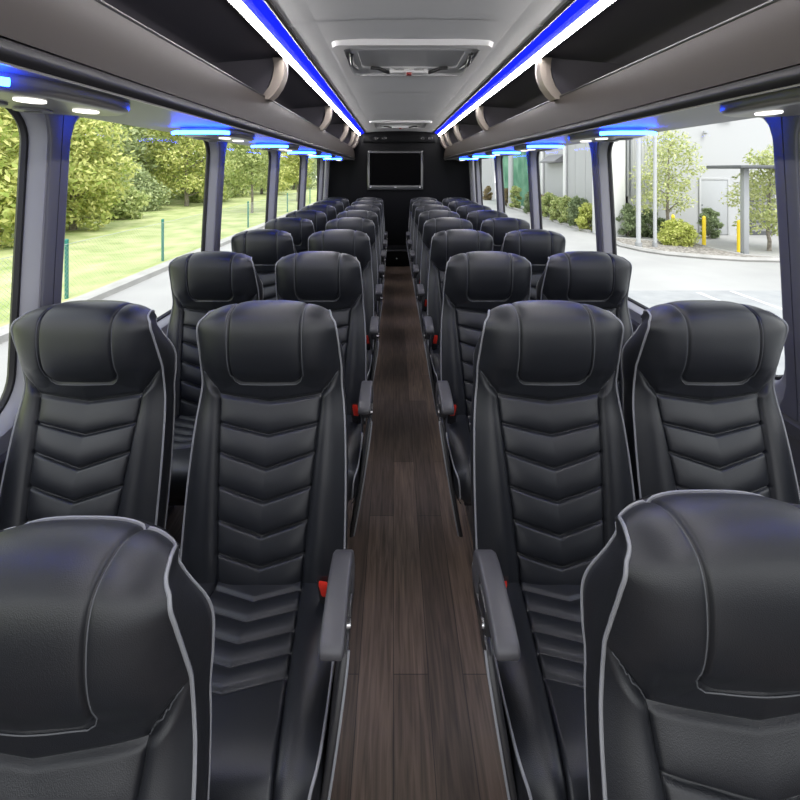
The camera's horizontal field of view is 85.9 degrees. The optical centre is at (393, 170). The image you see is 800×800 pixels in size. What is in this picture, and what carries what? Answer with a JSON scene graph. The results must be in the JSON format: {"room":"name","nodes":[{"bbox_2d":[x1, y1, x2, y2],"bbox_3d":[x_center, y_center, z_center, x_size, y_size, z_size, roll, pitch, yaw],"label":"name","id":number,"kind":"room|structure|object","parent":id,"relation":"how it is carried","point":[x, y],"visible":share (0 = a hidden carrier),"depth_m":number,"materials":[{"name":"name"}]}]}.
{"room":"vehicle interior","nodes":[
{"label":"vehicle interior","id":0,"kind":"room"},
{"bbox_2d":[0,112,322,454],"bbox_3d":[-1.201,0.295,2.880,0.126,1.145,8.400,0,0,0],"label":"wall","id":1,"kind":"structure","parent":0,"point":[38,149],"depth_m":1.42,"materials":[{"name":"grey"}]},
{"bbox_2d":[0,108,28,413],"bbox_3d":[-1.234,0.287,0.780,0.080,1.043,1.294,0,0,0],"label":"window","id":2,"kind":"structure","parent":1,"relation":"in","point":[21,125],"depth_m":1.40,"materials":[{"name":"black rubber"}]},
{"bbox_2d":[40,114,77,306],"bbox_3d":[-1.169,0.323,1.480,0.071,1.080,0.168,0,0,0],"label":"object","id":3,"kind":"structure","parent":1,"relation":"attached to","point":[60,127],"depth_m":1.47,"materials":[{"name":"grey plastic"}]},
{"bbox_2d":[80,117,209,321],"bbox_3d":[-1.234,0.287,2.180,0.080,1.043,1.294,0,0,0],"label":"window","id":4,"kind":"structure","parent":1,"relation":"in","point":[206,143],"depth_m":2.80,"materials":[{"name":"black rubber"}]},
{"bbox_2d":[0,0,358,159],"bbox_3d":[-0.860,-0.404,3.039,0.568,0.445,8.718,0,0,0],"label":"luggage rack","id":5,"kind":"object","parent":1,"relation":"attached to","point":[177,64],"visible":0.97,"depth_m":1.52,"materials":[{"name":"grey plastic"}]},
{"bbox_2d":[0,72,129,115],"bbox_3d":[-0.845,-0.168,1.006,0.270,0.042,0.488,0,0,0],"label":"console","id":6,"kind":"object","parent":5,"relation":"attached to","point":[21,93],"visible":1,"depth_m":0.97,"materials":[{"name":"grey plastic"}]},
{"bbox_2d":[171,128,254,141],"bbox_3d":[-0.845,-0.168,2.086,0.270,0.042,0.488,0,0,0],"label":"console","id":7,"kind":"object","parent":5,"relation":"attached to","point":[207,134],"visible":1,"depth_m":1.93,"materials":[{"name":"grey plastic"}]},
{"bbox_2d":[251,143,298,150],"bbox_3d":[-0.845,-0.168,3.136,0.270,0.042,0.488,0,0,0],"label":"console","id":8,"kind":"object","parent":5,"relation":"attached to","point":[263,146],"visible":1,"depth_m":2.94,"materials":[{"name":"grey plastic"}]},
{"bbox_2d":[214,142,227,250],"bbox_3d":[-1.169,0.323,2.880,0.071,1.080,0.168,0,0,0],"label":"trim","id":9,"kind":"structure","parent":1,"relation":"attached to","point":[222,145],"depth_m":2.86,"materials":[{"name":"grey"}]},
{"bbox_2d":[265,151,270,222],"bbox_3d":[-1.234,0.287,3.580,0.080,1.043,1.294,0,0,0],"label":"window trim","id":10,"kind":"structure","parent":1,"relation":"in","point":[269,153],"depth_m":4.20,"materials":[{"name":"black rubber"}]},
{"bbox_2d":[274,151,280,218],"bbox_3d":[-1.169,0.323,4.280,0.071,1.080,0.168,0,0,0],"label":"trim","id":11,"kind":"structure","parent":1,"relation":"attached to","point":[278,152],"depth_m":4.26,"materials":[{"name":"grey"}]},
{"bbox_2d":[166,266,507,799],"bbox_3d":[0.100,1.553,3.040,2.600,0.060,8.720,0,0,0],"label":"floor","id":12,"kind":"structure","parent":0,"point":[418,723],"depth_m":1.46,"materials":[{"name":"brown wood"}]},
{"bbox_2d":[0,300,176,529],"bbox_3d":[-0.922,0.960,1.100,0.476,1.125,0.662,0,0,0],"label":"seat","id":13,"kind":"object","parent":12,"relation":"on","point":[92,434],"visible":0.62,"depth_m":1.26,"materials":[{"name":"black leather"}]},
{"bbox_2d":[0,516,214,799],"bbox_3d":[-0.515,1.036,0.408,0.476,0.973,0.691,0,0,0],"label":"seat","id":14,"kind":"object","parent":12,"relation":"on","point":[107,638],"visible":1,"depth_m":0.61,"materials":[{"name":"black leather"}]},
{"bbox_2d":[166,251,263,518],"bbox_3d":[-0.885,0.960,1.919,0.476,1.125,0.662,0,0,0],"label":"seat","id":15,"kind":"object","parent":12,"relation":"on","point":[203,282],"visible":0.41,"depth_m":2.06,"materials":[{"name":"black leather"}]},
{"bbox_2d":[231,229,296,299],"bbox_3d":[-0.885,0.960,2.725,0.476,1.125,0.662,0,0,0],"label":"seat","id":16,"kind":"object","parent":12,"relation":"on","point":[265,247],"visible":0.17,"depth_m":2.88,"materials":[{"name":"black leather"}]},
{"bbox_2d":[180,300,354,799],"bbox_3d":[-0.351,0.960,1.100,0.522,1.125,0.662,0,0,0],"label":"seat","id":17,"kind":"object","parent":12,"relation":"on","point":[265,517],"visible":0.86,"depth_m":1.21,"materials":[{"name":"black leather"}]},
{"bbox_2d":[198,583,331,799],"bbox_3d":[-0.374,1.177,1.014,0.462,0.123,0.492,0,0,0],"label":"seat cushion","id":18,"kind":"object","parent":17,"relation":"on","point":[272,689],"depth_m":0.93,"materials":[{"name":"black leather"}]},
{"bbox_2d":[265,217,314,252],"bbox_3d":[-0.885,0.960,3.479,0.476,1.125,0.662,0,0,0],"label":"seat","id":19,"kind":"object","parent":12,"relation":"on","point":[300,229],"visible":0.12,"depth_m":3.63,"materials":[{"name":"black leather"}]},
{"bbox_2d":[286,210,326,232],"bbox_3d":[-0.885,0.960,4.181,0.476,1.125,0.662,0,0,0],"label":"seat","id":20,"kind":"object","parent":12,"relation":"on","point":[318,218],"visible":0.11,"depth_m":4.33,"materials":[{"name":"black leather"}]},
{"bbox_2d":[301,204,336,221],"bbox_3d":[-0.885,0.960,4.896,0.476,1.125,0.662,0,0,0],"label":"seat","id":21,"kind":"object","parent":12,"relation":"on","point":[330,211],"visible":0.07,"depth_m":5.04,"materials":[{"name":"black leather"}]},
{"bbox_2d":[275,251,373,536],"bbox_3d":[-0.344,0.960,1.919,0.522,1.125,0.662,0,0,0],"label":"seat","id":22,"kind":"object","parent":12,"relation":"on","point":[331,280],"visible":0.27,"depth_m":2.06,"materials":[{"name":"black leather"}]},
{"bbox_2d":[347,415,361,500],"bbox_3d":[-0.367,1.177,1.833,0.462,0.123,0.492,0,0,0],"label":"seat cushion","id":23,"kind":"object","parent":22,"relation":"on","point":[354,423],"depth_m":1.71,"materials":[{"name":"black leather"}]},
{"bbox_2d":[313,200,343,214],"bbox_3d":[-0.885,0.960,5.650,0.476,1.125,0.662,0,0,0],"label":"seat","id":24,"kind":"object","parent":12,"relation":"on","point":[338,205],"visible":0.13,"depth_m":5.80,"materials":[{"name":"black leather"}]},
{"bbox_2d":[308,229,379,381],"bbox_3d":[-0.344,0.960,2.725,0.522,1.125,0.662,0,0,0],"label":"seat","id":25,"kind":"object","parent":12,"relation":"on","point":[354,243],"visible":0.25,"depth_m":2.87,"materials":[{"name":"black leather"}]},
{"bbox_2d":[326,217,382,358],"bbox_3d":[-0.344,0.960,3.479,0.522,1.125,0.662,0,0,0],"label":"seat","id":26,"kind":"object","parent":12,"relation":"on","point":[364,225],"visible":0.18,"depth_m":3.62,"materials":[{"name":"black leather"}]},
{"bbox_2d":[337,210,383,315],"bbox_3d":[-0.344,0.960,4.181,0.522,1.125,0.662,0,0,0],"label":"seat","id":27,"kind":"object","parent":12,"relation":"on","point":[370,215],"visible":0.12,"depth_m":4.33,"materials":[{"name":"black leather"}]},
{"bbox_2d":[345,204,385,283],"bbox_3d":[-0.344,0.960,4.896,0.522,1.125,0.662,0,0,0],"label":"seat","id":28,"kind":"object","parent":12,"relation":"on","point":[375,209],"visible":0.12,"depth_m":5.05,"materials":[{"name":"black leather"}]},
{"bbox_2d":[351,200,386,264],"bbox_3d":[-0.344,0.960,5.650,0.522,1.125,0.662,0,0,0],"label":"seat","id":29,"kind":"object","parent":12,"relation":"on","point":[367,202],"visible":0.16,"depth_m":5.81,"materials":[{"name":"black leather"}]},
{"bbox_2d":[386,245,409,265],"bbox_3d":[0.050,1.389,7.106,0.600,0.269,0.549,0,0,0],"label":"box","id":30,"kind":"object","parent":12,"relation":"on","point":[397,255],"visible":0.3,"depth_m":6.85,"materials":[{"name":"black"}]},
{"bbox_2d":[406,197,436,256],"bbox_3d":[0.440,0.960,6.365,0.522,1.125,0.662,0,0,0],"label":"seat","id":31,"kind":"object","parent":12,"relation":"on","point":[413,200],"visible":0.16,"depth_m":6.52,"materials":[{"name":"black leather"}]},
{"bbox_2d":[408,200,442,267],"bbox_3d":[0.440,0.960,5.650,0.522,1.125,0.662,0,0,0],"label":"seat","id":32,"kind":"object","parent":12,"relation":"on","point":[416,204],"visible":0.14,"depth_m":5.81,"materials":[{"name":"black leather"}]},
{"bbox_2d":[410,204,449,285],"bbox_3d":[0.440,0.960,4.896,0.522,1.125,0.662,0,0,0],"label":"seat","id":33,"kind":"object","parent":12,"relation":"on","point":[419,209],"visible":0.14,"depth_m":5.05,"materials":[{"name":"black leather"}]},
{"bbox_2d":[413,210,459,313],"bbox_3d":[0.440,0.960,4.181,0.522,1.125,0.662,0,0,0],"label":"seat","id":34,"kind":"object","parent":12,"relation":"on","point":[424,216],"visible":0.2,"depth_m":4.33,"materials":[{"name":"black leather"}]},
{"bbox_2d":[416,217,472,347],"bbox_3d":[0.440,0.960,3.479,0.522,1.125,0.662,0,0,0],"label":"seat","id":35,"kind":"object","parent":12,"relation":"on","point":[431,226],"visible":0.26,"depth_m":3.62,"materials":[{"name":"black leather"}]},
{"bbox_2d":[423,229,492,415],"bbox_3d":[0.440,0.960,2.725,0.522,1.125,0.662,0,0,0],"label":"seat","id":36,"kind":"object","parent":12,"relation":"on","point":[446,244],"visible":0.34,"depth_m":2.87,"materials":[{"name":"black leather"}]},
{"bbox_2d":[431,345,439,380],"bbox_3d":[0.463,1.177,2.639,0.462,0.123,0.492,0,0,0],"label":"seat cushion","id":37,"kind":"object","parent":36,"relation":"on","point":[435,374],"depth_m":2.54,"materials":[{"name":"black leather"}]},
{"bbox_2d":[448,200,478,211],"bbox_3d":[0.950,0.960,5.650,0.476,1.125,0.662,0,0,0],"label":"seat","id":38,"kind":"object","parent":12,"relation":"on","point":[453,205],"visible":0.11,"depth_m":5.80,"materials":[{"name":"black leather"}]},
{"bbox_2d":[456,204,491,218],"bbox_3d":[0.950,0.960,4.896,0.476,1.125,0.662,0,0,0],"label":"seat","id":39,"kind":"object","parent":12,"relation":"on","point":[463,210],"visible":0.09,"depth_m":5.04,"materials":[{"name":"black leather"}]},
{"bbox_2d":[435,251,531,539],"bbox_3d":[0.440,0.960,1.919,0.522,1.125,0.662,0,0,0],"label":"seat","id":40,"kind":"object","parent":12,"relation":"on","point":[475,283],"visible":0.46,"depth_m":2.06,"materials":[{"name":"black leather"}]},
{"bbox_2d":[446,415,470,503],"bbox_3d":[0.463,1.177,1.833,0.462,0.123,0.492,0,0,0],"label":"seat cushion","id":41,"kind":"object","parent":40,"relation":"on","point":[458,427],"depth_m":1.71,"materials":[{"name":"black leather"}]},
{"bbox_2d":[466,210,507,230],"bbox_3d":[0.950,0.960,4.181,0.476,1.125,0.662,0,0,0],"label":"seat","id":42,"kind":"object","parent":12,"relation":"on","point":[476,218],"visible":0.07,"depth_m":4.33,"materials":[{"name":"black leather"}]},
{"bbox_2d":[480,217,529,250],"bbox_3d":[0.950,0.960,3.479,0.476,1.125,0.662,0,0,0],"label":"seat","id":43,"kind":"object","parent":12,"relation":"on","point":[497,227],"visible":0.1,"depth_m":3.62,"materials":[{"name":"black leather"}]},
{"bbox_2d":[500,229,565,299],"bbox_3d":[0.950,0.960,2.725,0.476,1.125,0.662,0,0,0],"label":"seat","id":44,"kind":"object","parent":12,"relation":"on","point":[536,245],"visible":0.16,"depth_m":2.87,"materials":[{"name":"black leather"}]},
{"bbox_2d":[471,300,635,799],"bbox_3d":[0.449,0.960,1.100,0.522,1.125,0.662,0,0,0],"label":"seat","id":45,"kind":"object","parent":12,"relation":"on","point":[551,470],"visible":0.79,"depth_m":1.23,"materials":[{"name":"black leather"}]},
{"bbox_2d":[496,583,566,799],"bbox_3d":[0.472,1.177,1.014,0.462,0.123,0.492,0,0,0],"label":"seat cushion","id":46,"kind":"object","parent":45,"relation":"on","point":[533,688],"depth_m":0.93,"materials":[{"name":"black leather"}]},
{"bbox_2d":[536,251,632,413],"bbox_3d":[0.950,0.960,1.919,0.476,1.125,0.662,0,0,0],"label":"seat","id":47,"kind":"object","parent":12,"relation":"on","point":[595,278],"visible":0.22,"depth_m":2.07,"materials":[{"name":"black leather"}]},
{"bbox_2d":[580,489,799,799],"bbox_3d":[0.538,1.022,0.428,0.476,1.002,0.691,0,0,0],"label":"seat","id":48,"kind":"object","parent":12,"relation":"on","point":[690,610],"visible":1,"depth_m":0.62,"materials":[{"name":"black leather"}]},
{"bbox_2d":[621,300,799,504],"bbox_3d":[0.957,0.960,1.100,0.476,1.125,0.662,0,0,0],"label":"seat","id":49,"kind":"object","parent":12,"relation":"on","point":[701,409],"visible":0.55,"depth_m":1.27,"materials":[{"name":"black leather"}]},
{"bbox_2d":[317,131,481,244],"bbox_3d":[0.100,0.423,7.400,2.840,2.400,0.100,0,0,0],"label":"wall","id":50,"kind":"structure","parent":0,"point":[443,179],"depth_m":7.40,"materials":[{"name":"black plastic"}]},
{"bbox_2d":[367,150,423,189],"bbox_3d":[0.030,-0.013,7.362,0.966,0.677,0.072,0,0,0],"label":"television","id":51,"kind":"object","parent":50,"relation":"attached to","point":[386,169],"visible":1,"depth_m":7.33,"materials":[{"name":"black plastic"}]},
{"bbox_2d":[271,0,566,132],"bbox_3d":[0.100,-0.672,3.040,1.150,0.030,8.720,0,0,0],"label":"ceiling","id":52,"kind":"structure","parent":0,"point":[508,24],"depth_m":2.11,"materials":[{"name":"grey plastic"}]},
{"bbox_2d":[224,0,365,135],"bbox_3d":[-0.538,-0.630,3.015,0.133,0.062,8.670,0,0,0],"label":"light strip","id":53,"kind":"object","parent":52,"relation":"attached to","point":[272,21],"visible":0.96,"depth_m":2.19,"materials":[{"name":"blue"}]},
{"bbox_2d":[369,120,431,128],"bbox_3d":[0.100,-0.653,6.200,0.860,0.060,0.800,0,0,0],"label":"roof hatch","id":54,"kind":"object","parent":52,"relation":"attached to","point":[399,124],"visible":1,"depth_m":6.08,"materials":[{"name":"grey plastic"}]},
{"bbox_2d":[332,39,492,77],"bbox_3d":[0.100,-0.653,2.620,0.860,0.060,0.800,0,0,0],"label":"roof hatch","id":55,"kind":"object","parent":52,"relation":"attached to","point":[358,58],"visible":1,"depth_m":2.50,"materials":[{"name":"grey plastic"}]},
{"bbox_2d":[433,0,618,135],"bbox_3d":[0.739,-0.630,3.015,0.133,0.062,8.670,0,0,0],"label":"light strip","id":56,"kind":"object","parent":52,"relation":"attached to","point":[565,17],"visible":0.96,"depth_m":2.18,"materials":[{"name":"blue"}]},
{"bbox_2d":[476,117,799,404],"bbox_3d":[1.401,0.295,2.880,0.126,1.145,8.400,0,0,0],"label":"wall","id":57,"kind":"structure","parent":0,"point":[635,312],"depth_m":2.82,"materials":[{"name":"grey"}]},
{"bbox_2d":[526,151,533,228],"bbox_3d":[1.369,0.323,4.280,0.071,1.080,0.168,0,0,0],"label":"trim","id":58,"kind":"structure","parent":57,"relation":"attached to","point":[528,153],"depth_m":4.26,"materials":[{"name":"grey"}]},
{"bbox_2d":[536,151,542,228],"bbox_3d":[1.433,0.287,3.580,0.080,1.043,1.294,0,0,0],"label":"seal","id":59,"kind":"structure","parent":57,"relation":"in","point":[538,152],"depth_m":4.20,"materials":[{"name":"black rubber"}]},
{"bbox_2d":[588,142,602,251],"bbox_3d":[1.369,0.323,2.880,0.071,1.080,0.168,0,0,0],"label":"trim","id":60,"kind":"structure","parent":57,"relation":"attached to","point":[594,146],"depth_m":2.87,"materials":[{"name":"grey"}]},
{"bbox_2d":[440,0,799,159],"bbox_3d":[1.060,-0.404,3.039,0.568,0.445,8.718,0,0,0],"label":"luggage rack","id":61,"kind":"object","parent":57,"relation":"attached to","point":[652,65],"visible":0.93,"depth_m":1.67,"materials":[{"name":"grey plastic"}]},
{"bbox_2d":[485,150,519,155],"bbox_3d":[1.045,-0.168,4.176,0.270,0.042,0.488,0,0,0],"label":"console","id":62,"kind":"object","parent":61,"relation":"attached to","point":[502,152],"visible":0.98,"depth_m":3.98,"materials":[{"name":"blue plastic"}]},
{"bbox_2d":[513,143,563,150],"bbox_3d":[1.045,-0.168,3.156,0.270,0.042,0.488,0,0,0],"label":"console","id":63,"kind":"object","parent":61,"relation":"attached to","point":[536,146],"visible":1,"depth_m":2.98,"materials":[{"name":"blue plastic"}]},
{"bbox_2d":[568,128,656,141],"bbox_3d":[1.045,-0.168,2.116,0.270,0.042,0.488,0,0,0],"label":"console","id":64,"kind":"object","parent":61,"relation":"attached to","point":[614,134],"visible":0.98,"depth_m":1.96,"materials":[{"name":"grey plastic"}]},
{"bbox_2d":[720,87,799,116],"bbox_3d":[1.045,-0.168,1.036,0.270,0.042,0.488,0,0,0],"label":"console","id":65,"kind":"object","parent":61,"relation":"attached to","point":[782,103],"visible":1,"depth_m":1.09,"materials":[{"name":"grey plastic"}]},
{"bbox_2d":[607,117,782,379],"bbox_3d":[1.433,0.287,2.180,0.080,1.043,1.294,0,0,0],"label":"window","id":66,"kind":"structure","parent":57,"relation":"in","point":[609,154],"depth_m":2.80,"materials":[{"name":"black rubber"}]},
{"bbox_2d":[765,115,799,422],"bbox_3d":[1.369,0.323,1.480,0.071,1.080,0.168,0,0,0],"label":"window pillar","id":67,"kind":"structure","parent":57,"relation":"attached to","point":[784,130],"depth_m":1.48,"materials":[{"name":"grey"}]},
{"bbox_2d":[631,319,799,490],"bbox_3d":[1.394,1.196,3.040,0.012,0.655,8.720,0,0,0],"label":"wall","id":68,"kind":"structure","parent":0,"point":[792,427],"depth_m":1.50,"materials":[{"name":"grey"}]},
{"label":"outside","id":69,"kind":"structure","parent":0,"visible":0},
{"bbox_2d":[0,180,316,326],"bbox_3d":[-37.975,0.972,40.000,64.050,2.922,140.000,0,0,0],"label":"lawn","id":70,"kind":"structure","parent":69,"point":[176,209],"depth_m":15.31,"materials":[{"name":"green plant"}]},
{"bbox_2d":[0,107,18,248],"bbox_3d":[-12.497,-0.306,13.112,4.456,5.957,4.536,0,0,-11],"label":"tree","id":71,"kind":"object","parent":70,"relation":"on","point":[8,135],"visible":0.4,"depth_m":12.80,"materials":[{"name":"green plant"}]},
{"bbox_2d":[13,118,141,230],"bbox_3d":[-12.837,-0.144,17.402,4.237,5.433,4.070,0,0,4],"label":"tree","id":72,"kind":"object","parent":70,"relation":"on","point":[91,180],"visible":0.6,"depth_m":17.18,"materials":[{"name":"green plant"}]},
{"bbox_2d":[77,181,150,219],"bbox_3d":[-13.975,1.609,21.585,2.945,2.356,2.640,0,0,0],"label":"bush","id":73,"kind":"object","parent":70,"relation":"on","point":[126,209],"visible":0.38,"depth_m":21.33,"materials":[{"name":"green plant"}]},
{"bbox_2d":[81,118,159,175],"bbox_3d":[-19.838,-3.376,26.976,10.186,11.988,8.633,0,0,25],"label":"tree","id":74,"kind":"object","parent":70,"relation":"on","point":[127,141],"visible":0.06,"depth_m":27.24,"materials":[{"name":"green plant"}]},
{"bbox_2d":[94,124,190,198],"bbox_3d":[-18.358,-1.518,31.190,6.995,8.145,6.396,0,0,-14],"label":"tree","id":75,"kind":"object","parent":70,"relation":"on","point":[151,131],"visible":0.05,"depth_m":30.19,"materials":[{"name":"green plant"}]},
{"bbox_2d":[113,159,171,211],"bbox_3d":[-15.506,0.976,25.565,3.919,3.471,3.868,0,0,9],"label":"bush","id":76,"kind":"object","parent":70,"relation":"on","point":[141,181],"visible":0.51,"depth_m":25.56,"materials":[{"name":"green plant"}]},
{"bbox_2d":[0,188,315,321],"bbox_3d":[-6.114,1.875,19.775,0.083,1.215,36.926,0,0,0],"label":"fence","id":77,"kind":"object","parent":70,"relation":"on","point":[66,262],"visible":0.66,"depth_m":10.29,"materials":[{"name":"green metal"}]},
{"bbox_2d":[138,129,240,205],"bbox_3d":[-13.930,-2.423,29.937,5.230,9.937,6.268,0,0,36],"label":"tree","id":78,"kind":"object","parent":70,"relation":"on","point":[190,178],"visible":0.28,"depth_m":28.76,"materials":[{"name":"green plant"}]},
{"bbox_2d":[181,180,233,202],"bbox_3d":[-14.271,1.558,33.669,3.849,2.453,3.777,0,0,0],"label":"bush","id":79,"kind":"object","parent":70,"relation":"on","point":[194,197],"visible":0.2,"depth_m":32.63,"materials":[{"name":"green plant"}]},
{"bbox_2d":[177,140,259,197],"bbox_3d":[-15.511,-1.975,38.221,6.745,9.365,7.467,0,0,21],"label":"tree","id":80,"kind":"object","parent":70,"relation":"on","point":[234,188],"visible":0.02,"depth_m":37.34,"materials":[{"name":"green plant"}]},
{"bbox_2d":[224,143,281,212],"bbox_3d":[-7.894,-0.094,23.764,3.186,5.317,3.093,0,0,31],"label":"sapling","id":81,"kind":"object","parent":70,"relation":"on","point":[254,171],"visible":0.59,"depth_m":23.41,"materials":[{"name":"green plant"}]},
{"bbox_2d":[237,148,293,193],"bbox_3d":[-13.113,-2.385,43.503,8.032,9.892,7.133,0,0,23],"label":"tree","id":82,"kind":"object","parent":70,"relation":"on","point":[281,186],"visible":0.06,"depth_m":43.05,"materials":[{"name":"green plant"}]},
{"bbox_2d":[280,152,314,200],"bbox_3d":[-7.749,0.229,33.879,2.837,4.671,2.851,0,0,38],"label":"sapling","id":83,"kind":"object","parent":70,"relation":"on","point":[290,172],"visible":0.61,"depth_m":33.51,"materials":[{"name":"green plant"}]},
{"bbox_2d":[280,157,316,189],"bbox_3d":[-12.805,-2.891,56.288,8.162,11.934,9.444,0,0,-11],"label":"tree","id":84,"kind":"object","parent":70,"relation":"on","point":[311,174],"visible":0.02,"depth_m":55.52,"materials":[{"name":"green plant"}]},
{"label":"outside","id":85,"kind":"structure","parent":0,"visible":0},
{"bbox_2d":[628,290,784,374],"bbox_3d":[19.250,2.473,-10.550,41.500,0.001,38.900,0,0,0],"label":"asphalt lot","id":86,"kind":"structure","parent":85,"point":[648,298],"depth_m":8.40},
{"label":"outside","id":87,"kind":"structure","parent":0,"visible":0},
{"bbox_2d":[483,183,780,289],"bbox_3d":[19.250,2.473,49.450,41.500,0.001,81.100,0,0,0],"label":"concrete yard","id":88,"kind":"structure","parent":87,"point":[650,271],"depth_m":11.25,"materials":[{"name":"grey concrete"}]},
{"bbox_2d":[507,155,513,206],"bbox_3d":[8.000,-2.027,29.300,0.507,9.000,0.520,0,0,0],"label":"utility pole","id":89,"kind":"object","parent":88,"relation":"on","point":[510,158],"visible":0.19,"depth_m":29.14,"materials":[{"name":"grey metal"}]},
{"bbox_2d":[508,185,521,208],"bbox_3d":[7.999,1.769,28.225,0.883,1.714,0.968,0,0,17],"label":"shrub","id":90,"kind":"object","parent":88,"relation":"on","point":[514,190],"visible":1,"depth_m":28.07,"materials":[{"name":"green plant"}]},
{"bbox_2d":[503,152,528,206],"bbox_3d":[8.965,-0.552,32.400,0.290,6.050,10.100,0,0,0],"label":"fence","id":91,"kind":"object","parent":88,"relation":"on","point":[520,169],"visible":0.2,"depth_m":30.28,"materials":[{"name":"green"}]},
{"bbox_2d":[541,192,556,217],"bbox_3d":[8.034,1.838,22.195,0.956,1.574,1.009,0,0,0],"label":"shrub","id":92,"kind":"object","parent":88,"relation":"on","point":[548,195],"visible":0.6,"depth_m":22.13,"materials":[{"name":"green plant"}]},
{"bbox_2d":[508,206,590,232],"bbox_3d":[7.825,2.448,23.100,0.150,0.150,11.800,0,0,0],"label":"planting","id":93,"kind":"object","parent":88,"relation":"on","point":[514,208],"visible":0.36,"depth_m":19.84,"materials":[{"name":"concrete"}]},
{"bbox_2d":[548,196,563,219],"bbox_3d":[8.020,1.904,20.879,0.958,1.444,0.894,0,0,29],"label":"shrub","id":94,"kind":"object","parent":88,"relation":"on","point":[555,214],"visible":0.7,"depth_m":20.81,"materials":[{"name":"green plant"}]},
{"bbox_2d":[557,195,573,223],"bbox_3d":[8.070,1.864,19.760,1.071,1.523,0.898,0,0,-24],"label":"shrub","id":95,"kind":"object","parent":88,"relation":"on","point":[564,201],"visible":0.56,"depth_m":19.76,"materials":[{"name":"green plant"}]},
{"bbox_2d":[566,195,588,225],"bbox_3d":[8.019,1.816,18.681,1.051,1.619,0.992,0,0,-21],"label":"shrub","id":96,"kind":"object","parent":88,"relation":"on","point":[576,202],"visible":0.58,"depth_m":18.65,"materials":[{"name":"green plant"}]},
{"bbox_2d":[574,202,591,230],"bbox_3d":[7.984,1.955,17.743,1.132,1.342,0.920,0,0,0],"label":"shrub","id":97,"kind":"object","parent":88,"relation":"on","point":[584,220],"visible":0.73,"depth_m":17.63,"materials":[{"name":"green plant"}]},
{"bbox_2d":[482,117,777,235],"bbox_3d":[18.975,-2.027,45.625,22.050,9.000,58.750,0,0,0],"label":"industrial building","id":98,"kind":"structure","parent":88,"relation":"on","point":[567,170],"depth_m":16.60,"materials":[{"name":"grey concrete"}]},
{"bbox_2d":[616,203,644,236],"bbox_3d":[8.834,1.915,16.033,0.956,1.422,0.962,0,0,0],"label":"shrub","id":99,"kind":"object","parent":88,"relation":"on","point":[628,213],"visible":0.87,"depth_m":15.93,"materials":[{"name":"green plant"}]},
{"bbox_2d":[641,208,658,236],"bbox_3d":[9.532,1.989,16.064,0.853,1.275,0.790,0,0,31],"label":"shrub","id":100,"kind":"object","parent":88,"relation":"on","point":[648,217],"visible":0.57,"depth_m":15.99,"materials":[{"name":"green plant"}]},
{"bbox_2d":[628,130,707,220],"bbox_3d":[9.643,0.495,15.263,2.344,4.159,2.098,0,0,-9],"label":"ornamental tree","id":101,"kind":"object","parent":88,"relation":"on","point":[670,143],"visible":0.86,"depth_m":15.04,"materials":[{"name":"green plant"}]},
{"bbox_2d":[616,238,765,256],"bbox_3d":[9.071,2.438,13.464,4.639,0.070,2.660,0,0,30],"label":"gravel bed","id":102,"kind":"object","parent":88,"relation":"on","point":[696,249],"visible":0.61,"depth_m":13.33,"materials":[{"name":"beige gravel"}]},
{"bbox_2d":[635,138,641,246],"bbox_3d":[7.769,-0.827,13.635,0.204,6.500,0.204,0,0,0],"label":"flag pole","id":103,"kind":"object","parent":102,"relation":"on","point":[638,242],"visible":0.5,"depth_m":13.58,"materials":[{"name":"grey metal"}]},
{"bbox_2d":[652,135,657,246],"bbox_3d":[8.292,-0.827,13.635,0.156,6.500,0.156,0,0,0],"label":"flag pole","id":104,"kind":"object","parent":102,"relation":"on","point":[654,243],"visible":0.71,"depth_m":13.59,"materials":[{"name":"grey metal"}]},
{"bbox_2d":[657,218,700,246],"bbox_3d":[9.301,2.058,14.074,1.263,1.075,1.163,0,0,0],"label":"shrub","id":105,"kind":"object","parent":102,"relation":"on","point":[676,232],"visible":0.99,"depth_m":13.82,"materials":[{"name":"green plant"}]},
{"bbox_2d":[616,240,779,261],"bbox_3d":[8.517,2.423,13.254,1.721,0.130,5.134,0,0,-35],"label":"curb","id":106,"kind":"object","parent":88,"relation":"on","point":[660,252],"visible":0.74,"depth_m":12.11,"materials":[{"name":"concrete"}]},
{"bbox_2d":[697,208,723,238],"bbox_3d":[11.611,1.966,15.755,0.828,1.320,0.797,0,0,-29],"label":"shrub","id":107,"kind":"object","parent":88,"relation":"on","point":[710,214],"visible":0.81,"depth_m":15.62,"materials":[{"name":"green plant"}]},
{"bbox_2d":[706,165,773,253],"bbox_3d":[11.240,1.153,12.570,3.260,2.640,1.360,0,0,0],"label":"canopy","id":108,"kind":"object","parent":88,"relation":"on","point":[744,169],"visible":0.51,"depth_m":12.47,"materials":[{"name":"grey metal"}]},
{"bbox_2d":[719,142,777,250],"bbox_3d":[11.646,0.804,13.423,2.088,3.544,2.309,0,0,25],"label":"ornamental tree","id":109,"kind":"object","parent":88,"relation":"on","point":[763,177],"visible":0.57,"depth_m":13.30,"materials":[{"name":"green plant"}]},
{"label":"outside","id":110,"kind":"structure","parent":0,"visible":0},
{"bbox_2d":[0,228,264,397],"bbox_3d":[-3.560,2.473,30.000,4.120,0.001,120.000,0,0,0],"label":"driveway","id":111,"kind":"structure","parent":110,"point":[154,293],"depth_m":8.44,"materials":[{"name":"concrete"}]},
{"bbox_2d":[0,202,314,343],"bbox_3d":[-5.785,2.463,30.000,0.330,0.200,120.000,0,0,0],"label":"kerb","id":112,"kind":"object","parent":111,"relation":"on","point":[110,289],"visible":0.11,"depth_m":9.20,"materials":[{"name":"concrete"}]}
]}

